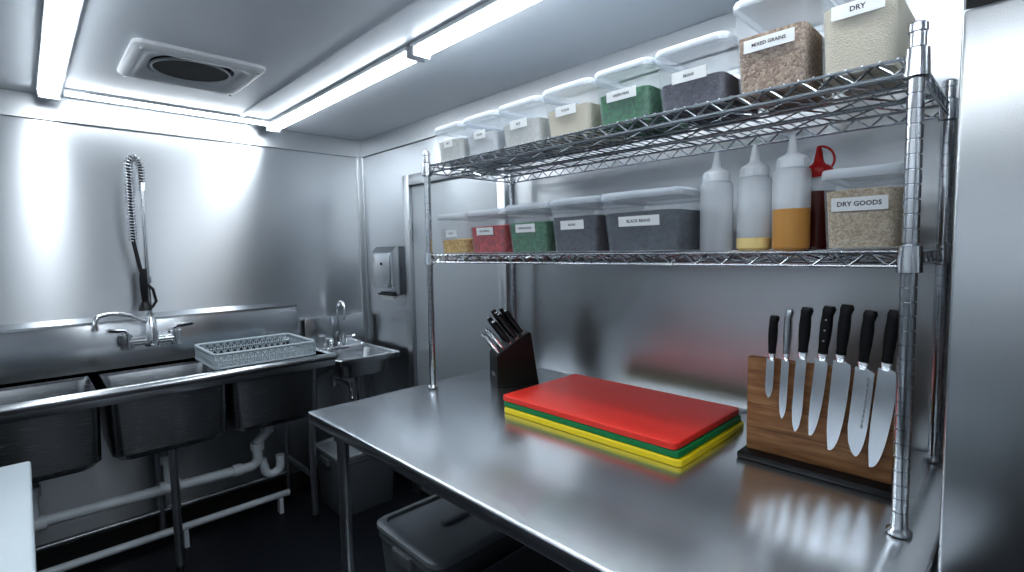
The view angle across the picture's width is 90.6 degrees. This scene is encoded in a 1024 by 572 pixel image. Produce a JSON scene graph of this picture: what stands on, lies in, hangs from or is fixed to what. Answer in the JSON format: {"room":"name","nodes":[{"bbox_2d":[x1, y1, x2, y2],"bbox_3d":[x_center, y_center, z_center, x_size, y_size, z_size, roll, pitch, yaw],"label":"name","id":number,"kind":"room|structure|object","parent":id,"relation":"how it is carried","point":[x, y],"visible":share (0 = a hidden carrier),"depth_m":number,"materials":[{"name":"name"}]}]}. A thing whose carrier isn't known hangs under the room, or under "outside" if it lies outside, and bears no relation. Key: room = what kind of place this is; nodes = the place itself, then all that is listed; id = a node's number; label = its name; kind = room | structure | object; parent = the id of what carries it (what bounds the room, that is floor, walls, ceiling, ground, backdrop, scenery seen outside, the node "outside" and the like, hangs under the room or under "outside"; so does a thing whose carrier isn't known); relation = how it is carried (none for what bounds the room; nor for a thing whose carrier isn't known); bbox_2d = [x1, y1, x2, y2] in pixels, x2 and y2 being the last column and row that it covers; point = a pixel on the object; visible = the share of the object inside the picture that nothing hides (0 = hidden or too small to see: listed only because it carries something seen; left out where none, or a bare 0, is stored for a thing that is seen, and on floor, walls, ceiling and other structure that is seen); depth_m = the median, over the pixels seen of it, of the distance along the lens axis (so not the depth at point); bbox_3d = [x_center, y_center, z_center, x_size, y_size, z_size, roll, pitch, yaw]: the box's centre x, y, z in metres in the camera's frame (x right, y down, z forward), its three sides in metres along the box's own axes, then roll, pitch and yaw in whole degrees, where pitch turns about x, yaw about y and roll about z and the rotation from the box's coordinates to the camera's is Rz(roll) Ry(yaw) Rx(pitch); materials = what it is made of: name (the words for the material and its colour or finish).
{"room":"commercial kitchen","nodes":[
{"label":"commercial kitchen","id":0,"kind":"room"},
{"bbox_2d":[64,88,268,126],"bbox_3d":[-1.624,-0.856,2.463,0.830,0.027,0.048,-5,6,-44],"label":"ceiling light fixture","id":1,"kind":"object","parent":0,"point":[67,92],"depth_m":2.40,"materials":[{"name":"white plastic"}]},
{"bbox_2d":[0,115,364,552],"bbox_3d":[-1.952,0.213,2.465,2.785,2.150,0.050,-5,6,-44],"label":"wall","id":2,"kind":"structure","parent":0,"point":[229,224],"depth_m":2.59,"materials":[{"name":"silver metal"}]},
{"bbox_2d":[36,465,318,570],"bbox_3d":[-1.912,1.237,2.515,2.685,0.100,0.015,-5,6,-44],"label":"baseboard","id":3,"kind":"structure","parent":2,"relation":"attached to","point":[51,557],"depth_m":2.59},
{"bbox_2d":[0,88,359,157],"bbox_3d":[-1.948,-0.803,2.370,2.685,0.110,0.012,-5,6,-44],"label":"trim","id":4,"kind":"structure","parent":2,"relation":"attached to","point":[14,103],"depth_m":2.54,"materials":[{"name":"metal"}]},
{"bbox_2d":[239,0,427,116],"bbox_3d":[0.026,-0.803,1.161,0.025,0.005,4.293,-5,6,-44],"label":"trim","id":5,"kind":"structure","parent":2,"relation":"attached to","point":[416,3],"depth_m":1.79,"materials":[{"name":"white metal"}]},
{"bbox_2d":[302,300,399,401],"bbox_3d":[-0.966,0.406,3.051,0.384,0.632,0.494,-5,6,-44],"label":"sink","id":6,"kind":"object","parent":2,"relation":"attached to","point":[341,334],"visible":0.91,"depth_m":3.11,"materials":[{"name":"silver metal"}]},
{"bbox_2d":[324,300,355,349],"bbox_3d":[-1.068,0.235,3.141,0.153,0.302,0.148,-1,4,0],"label":"faucet","id":7,"kind":"object","parent":6,"relation":"on","point":[339,330],"depth_m":3.16,"materials":[{"name":"silver metal"}]},
{"bbox_2d":[356,158,372,397],"bbox_3d":[-0.968,0.188,3.355,0.035,2.040,0.040,-5,6,-44],"label":"trim","id":8,"kind":"structure","parent":2,"relation":"attached to","point":[359,161],"depth_m":3.33,"materials":[{"name":"metal"}]},
{"bbox_2d":[65,477,426,571],"bbox_3d":[-0.388,1.403,0.950,2.785,0.060,4.493,-5,6,-44],"label":"floor","id":9,"kind":"structure","parent":0,"point":[260,538],"depth_m":2.50,"materials":[{"name":"tile"}]},
{"bbox_2d":[0,461,36,571],"bbox_3d":[-0.945,0.958,0.579,0.646,0.900,1.570,-5,6,-44],"label":"base cabinet","id":10,"kind":"object","parent":9,"relation":"on","point":[17,529],"visible":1,"depth_m":1.03,"materials":[{"name":"white laminate"}]},
{"bbox_2d":[0,154,337,571],"bbox_3d":[-1.634,0.336,2.351,1.477,1.910,0.564,-5,6,-44],"label":"sink","id":11,"kind":"object","parent":9,"relation":"on","point":[152,394],"visible":0.98,"depth_m":2.32,"materials":[{"name":"silver metal"}]},
{"bbox_2d":[91,154,193,349],"bbox_3d":[-1.800,-0.163,2.425,0.171,0.919,0.407,2,5,38],"label":"faucet","id":12,"kind":"object","parent":11,"relation":"on","point":[109,330],"depth_m":2.43,"materials":[{"name":"silver metal"}]},
{"bbox_2d":[194,333,315,369],"bbox_3d":[-1.303,0.322,2.577,0.474,0.075,0.389,-5,6,-44],"label":"dish rack","id":13,"kind":"object","parent":11,"relation":"on","point":[294,349],"visible":1,"depth_m":2.52,"materials":[{"name":"grey plastic"}]},
{"bbox_2d":[316,437,393,515],"bbox_3d":[-0.901,1.068,2.935,0.384,0.342,0.347,-5,6,-44],"label":"waste bin","id":14,"kind":"object","parent":9,"relation":"on","point":[372,482],"visible":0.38,"depth_m":2.82,"materials":[{"name":"grey plastic"}]},
{"bbox_2d":[377,494,523,571],"bbox_3d":[-0.167,0.931,1.757,0.504,0.306,0.367,-5,6,-44],"label":"storage bin","id":15,"kind":"object","parent":9,"relation":"on","point":[429,534],"visible":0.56,"depth_m":1.63,"materials":[{"name":"grey plastic"}]},
{"bbox_2d":[308,369,942,571],"bbox_3d":[0.216,0.871,1.501,0.963,0.900,1.585,-5,6,-44],"label":"prep table","id":16,"kind":"object","parent":9,"relation":"on","point":[583,504],"visible":0.57,"depth_m":1.10,"materials":[{"name":"silver metal"}]},
{"bbox_2d":[481,307,538,387],"bbox_3d":[-0.014,0.235,2.017,0.210,0.302,0.120,-2,4,-16],"label":"knife block","id":17,"kind":"object","parent":16,"relation":"on","point":[512,359],"visible":1,"depth_m":1.97,"materials":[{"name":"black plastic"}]},
{"bbox_2d":[481,545,571,571],"bbox_3d":[0.116,0.973,1.468,0.504,0.254,0.350,-5,6,-44],"label":"storage bin","id":18,"kind":"object","parent":16,"relation":"on","point":[524,559],"visible":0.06,"depth_m":1.62,"materials":[{"name":"grey plastic"}]},
{"bbox_2d":[504,406,743,466],"bbox_3d":[0.326,0.404,1.569,0.388,0.018,0.623,-5,6,-44],"label":"cutting board","id":19,"kind":"object","parent":16,"relation":"on","point":[677,462],"visible":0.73,"depth_m":1.36,"materials":[{"name":"yellow plastic"}]},
{"bbox_2d":[504,401,740,457],"bbox_3d":[0.322,0.385,1.572,0.381,0.018,0.619,-5,6,-44],"label":"cutting board","id":20,"kind":"object","parent":19,"relation":"on","point":[694,444],"visible":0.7,"depth_m":1.36,"materials":[{"name":"green plastic"}]},
{"bbox_2d":[503,374,738,449],"bbox_3d":[0.318,0.365,1.574,0.384,0.018,0.616,-5,6,-44],"label":"cutting board","id":21,"kind":"object","parent":20,"relation":"on","point":[670,421],"visible":1,"depth_m":1.50,"materials":[{"name":"red plastic"}]},
{"bbox_2d":[422,19,958,538],"bbox_3d":[0.352,-0.040,1.569,0.485,0.902,1.495,-5,6,-44],"label":"wire shelving unit","id":22,"kind":"object","parent":16,"relation":"on","point":[911,257],"visible":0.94,"depth_m":1.19,"materials":[{"name":"metal"}]},
{"bbox_2d":[435,121,504,167],"bbox_3d":[-0.144,-0.528,1.942,0.270,0.135,0.164,-5,6,-44],"label":"storage container","id":23,"kind":"object","parent":22,"relation":"on","point":[450,149],"visible":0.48,"depth_m":1.86,"materials":[{"name":"plastic"}]},
{"bbox_2d":[437,213,514,252],"bbox_3d":[-0.136,-0.201,1.963,0.270,0.147,0.171,-5,6,-44],"label":"storage container","id":24,"kind":"object","parent":22,"relation":"on","point":[465,245],"visible":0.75,"depth_m":1.88,"materials":[{"name":"plastic"}]},
{"bbox_2d":[464,110,538,162],"bbox_3d":[-0.021,-0.522,1.815,0.270,0.137,0.174,-5,6,-44],"label":"storage container","id":25,"kind":"object","parent":22,"relation":"on","point":[482,141],"visible":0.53,"depth_m":1.74,"materials":[{"name":"plastic"}]},
{"bbox_2d":[467,208,552,251],"bbox_3d":[-0.004,-0.194,1.827,0.270,0.149,0.192,-5,6,-44],"label":"storage container","id":26,"kind":"object","parent":22,"relation":"on","point":[494,238],"visible":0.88,"depth_m":1.74,"materials":[{"name":"plastic"}]},
{"bbox_2d":[499,95,582,156],"bbox_3d":[0.110,-0.516,1.680,0.270,0.140,0.186,-5,6,-44],"label":"storage container","id":27,"kind":"object","parent":22,"relation":"on","point":[532,124],"visible":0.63,"depth_m":1.60,"materials":[{"name":"plastic"}]},
{"bbox_2d":[506,202,594,251],"bbox_3d":[0.131,-0.189,1.687,0.270,0.154,0.180,-5,6,-44],"label":"storage container","id":28,"kind":"object","parent":22,"relation":"on","point":[536,236],"visible":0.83,"depth_m":1.60,"materials":[{"name":"plastic"}]},
{"bbox_2d":[543,77,631,148],"bbox_3d":[0.243,-0.511,1.542,0.270,0.145,0.182,-5,6,-44],"label":"storage container","id":29,"kind":"object","parent":22,"relation":"on","point":[582,110],"visible":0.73,"depth_m":1.47,"materials":[{"name":"plastic"}]},
{"bbox_2d":[549,195,644,250],"bbox_3d":[0.263,-0.183,1.551,0.270,0.157,0.183,-5,6,-44],"label":"storage container","id":30,"kind":"object","parent":22,"relation":"on","point":[584,232],"visible":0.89,"depth_m":1.46,"materials":[{"name":"plastic"}]},
{"bbox_2d":[594,57,688,138],"bbox_3d":[0.373,-0.505,1.407,0.270,0.149,0.176,-5,6,-44],"label":"storage container","id":31,"kind":"object","parent":22,"relation":"on","point":[638,84],"visible":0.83,"depth_m":1.33,"materials":[{"name":"plastic"}]},
{"bbox_2d":[601,186,724,250],"bbox_3d":[0.415,-0.174,1.394,0.270,0.157,0.240,-5,6,-44],"label":"storage container","id":32,"kind":"object","parent":22,"relation":"on","point":[662,229],"visible":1,"depth_m":1.31,"materials":[{"name":"plastic"}]},
{"bbox_2d":[655,31,758,127],"bbox_3d":[0.503,-0.500,1.274,0.270,0.153,0.181,-5,6,-44],"label":"storage container","id":33,"kind":"object","parent":22,"relation":"on","point":[706,66],"visible":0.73,"depth_m":1.21,"materials":[{"name":"plastic"}]},
{"bbox_2d":[702,152,730,183],"bbox_3d":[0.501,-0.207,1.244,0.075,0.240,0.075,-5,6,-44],"label":"cap","id":34,"kind":"object","parent":22,"relation":"on","point":[716,174],"visible":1,"depth_m":1.22,"materials":[{"name":"plastic"}]},
{"bbox_2d":[736,144,770,250],"bbox_3d":[0.571,-0.207,1.194,0.075,0.246,0.075,-5,6,-44],"label":"squeeze bottle","id":35,"kind":"object","parent":22,"relation":"on","point":[755,169],"visible":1,"depth_m":1.17,"materials":[{"name":"plastic"}]},
{"bbox_2d":[733,0,834,113],"bbox_3d":[0.625,-0.518,1.145,0.270,0.202,0.155,-5,6,-44],"label":"storage container","id":36,"kind":"object","parent":22,"relation":"on","point":[788,46],"visible":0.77,"depth_m":1.08,"materials":[{"name":"plastic"}]},
{"bbox_2d":[772,132,810,249],"bbox_3d":[0.622,-0.209,1.126,0.075,0.258,0.075,-5,6,-44],"label":"squeeze bottle","id":37,"kind":"object","parent":22,"relation":"on","point":[791,227],"visible":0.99,"depth_m":1.10,"materials":[{"name":"plastic"}]},
{"bbox_2d":[801,145,835,249],"bbox_3d":[0.705,-0.203,1.168,0.068,0.237,0.068,-5,6,-44],"label":"squeeze bottle","id":38,"kind":"object","parent":22,"relation":"on","point":[815,200],"visible":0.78,"depth_m":1.15,"materials":[{"name":"plastic"}]},
{"bbox_2d":[824,0,914,95],"bbox_3d":[0.720,-0.515,1.020,0.220,0.212,0.139,-5,6,-44],"label":"storage container","id":39,"kind":"object","parent":22,"relation":"on","point":[858,33],"visible":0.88,"depth_m":0.96,"materials":[{"name":"plastic"}]},
{"bbox_2d":[821,163,922,247],"bbox_3d":[0.744,-0.155,1.048,0.240,0.157,0.135,-5,6,-44],"label":"storage container","id":40,"kind":"object","parent":22,"relation":"on","point":[864,216],"visible":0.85,"depth_m":0.97,"materials":[{"name":"plastic"}]},
{"bbox_2d":[737,355,895,498],"bbox_3d":[0.723,0.306,1.199,0.138,0.252,0.320,-5,6,-44],"label":"knife block","id":41,"kind":"object","parent":16,"relation":"on","point":[772,440],"visible":0.68,"depth_m":1.19,"materials":[{"name":"brown wood"}]},
{"bbox_2d":[765,315,779,397],"bbox_3d":[0.627,0.171,1.221,0.020,0.202,0.030,-5,6,-44],"label":"kitchen knife","id":42,"kind":"object","parent":41,"relation":"in","point":[774,319],"visible":1,"depth_m":1.22,"materials":[{"name":"black plastic"}]},
{"bbox_2d":[779,309,794,418],"bbox_3d":[0.649,0.186,1.200,0.020,0.265,0.028,-5,6,-44],"label":"kitchen knife","id":43,"kind":"object","parent":41,"relation":"in","point":[787,329],"visible":1,"depth_m":1.20,"materials":[{"name":"silver metal"}]},
{"bbox_2d":[792,307,813,431],"bbox_3d":[0.673,0.196,1.175,0.020,0.297,0.040,-5,6,-44],"label":"kitchen knife","id":44,"kind":"object","parent":41,"relation":"in","point":[806,312],"visible":1,"depth_m":1.17,"materials":[{"name":"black metal"}]},
{"bbox_2d":[808,305,835,434],"bbox_3d":[0.701,0.195,1.147,0.021,0.304,0.049,-5,6,-44],"label":"kitchen knife","id":45,"kind":"object","parent":41,"relation":"in","point":[826,325],"visible":1,"depth_m":1.15,"materials":[{"name":"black metal"}]},
{"bbox_2d":[827,304,853,449],"bbox_3d":[0.726,0.205,1.122,0.020,0.332,0.046,-5,6,-44],"label":"kitchen knife","id":46,"kind":"object","parent":41,"relation":"in","point":[841,370],"visible":1,"depth_m":1.12,"materials":[{"name":"black plastic"}]},
{"bbox_2d":[848,310,877,455],"bbox_3d":[0.755,0.212,1.093,0.020,0.323,0.048,-5,6,-44],"label":"kitchen knife","id":47,"kind":"object","parent":41,"relation":"in","point":[863,383],"visible":1,"depth_m":1.09,"materials":[{"name":"black plastic"}]},
{"bbox_2d":[868,309,899,466],"bbox_3d":[0.783,0.220,1.064,0.020,0.343,0.051,-5,6,-44],"label":"kitchen knife","id":48,"kind":"object","parent":41,"relation":"in","point":[885,390],"visible":0.9,"depth_m":1.06,"materials":[{"name":"stainless steel"},{"name":"black plastic"}]},
{"bbox_2d":[938,0,1023,571],"bbox_3d":[1.134,0.381,0.710,0.665,1.960,0.772,-5,6,-44],"label":"refrigerator","id":49,"kind":"object","parent":9,"relation":"on","point":[981,529],"visible":1,"depth_m":0.73,"materials":[{"name":"silver metal"}]},
{"bbox_2d":[0,0,739,140],"bbox_3d":[-0.426,-0.796,0.793,2.785,0.050,4.493,-5,6,-44],"label":"ceiling","id":50,"kind":"structure","parent":0,"point":[288,38],"depth_m":1.76,"materials":[{"name":"white paint"}]},
{"bbox_2d":[36,0,83,100],"bbox_3d":[-1.473,-0.792,1.644,0.080,0.042,1.470,-5,6,-44],"label":"ceiling light fixture","id":51,"kind":"object","parent":50,"relation":"attached to","point":[60,18],"depth_m":1.63,"materials":[{"name":"white plastic"}]},
{"bbox_2d":[117,38,265,96],"bbox_3d":[-1.239,-0.852,1.958,0.420,0.078,0.420,-5,6,-44],"label":"ceiling vent","id":52,"kind":"object","parent":50,"relation":"attached to","point":[178,66],"depth_m":1.92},
{"bbox_2d":[266,46,424,132],"bbox_3d":[-0.836,-0.851,2.313,0.080,0.042,1.430,-5,6,-44],"label":"ceiling light fixture","id":53,"kind":"object","parent":50,"relation":"attached to","point":[402,58],"depth_m":2.12,"materials":[{"name":"white plastic"}]},
{"bbox_2d":[410,0,539,60],"bbox_3d":[0.168,-0.795,1.277,0.080,0.042,1.420,-5,6,-44],"label":"ceiling light fixture","id":54,"kind":"object","parent":50,"relation":"attached to","point":[490,12],"depth_m":1.56,"materials":[{"name":"white plastic"}]},
{"bbox_2d":[364,0,963,571],"bbox_3d":[0.575,0.215,1.819,0.050,2.150,4.393,-5,6,-44],"label":"wall","id":55,"kind":"structure","parent":0,"point":[688,331],"depth_m":1.69,"materials":[{"name":"silver metal"}]},
{"bbox_2d":[372,246,405,299],"bbox_3d":[-0.733,-0.077,3.031,0.111,0.315,0.225,-5,6,-44],"label":"paper towel dispenser","id":56,"kind":"object","parent":55,"relation":"attached to","point":[388,263],"visible":0.98,"depth_m":2.96,"materials":[{"name":"silver metal"}]},
{"bbox_2d":[394,471,429,496],"bbox_3d":[0.575,1.240,1.864,0.015,0.100,4.378,-5,6,-44],"label":"baseboard","id":57,"kind":"structure","parent":55,"relation":"attached to","point":[397,475],"depth_m":3.13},
{"bbox_2d":[402,166,511,495],"bbox_3d":[-0.314,0.316,2.661,0.071,1.860,0.850,-5,6,-44],"label":"door","id":58,"kind":"structure","parent":55,"relation":"in","point":[465,294],"depth_m":2.66,"materials":[{"name":"grey metal"}]},
{"bbox_2d":[359,0,837,157],"bbox_3d":[0.539,-0.799,1.720,0.012,0.110,4.381,-5,6,-44],"label":"trim","id":59,"kind":"structure","parent":55,"relation":"attached to","point":[422,129],"depth_m":2.13,"materials":[{"name":"metal"}]}
]}

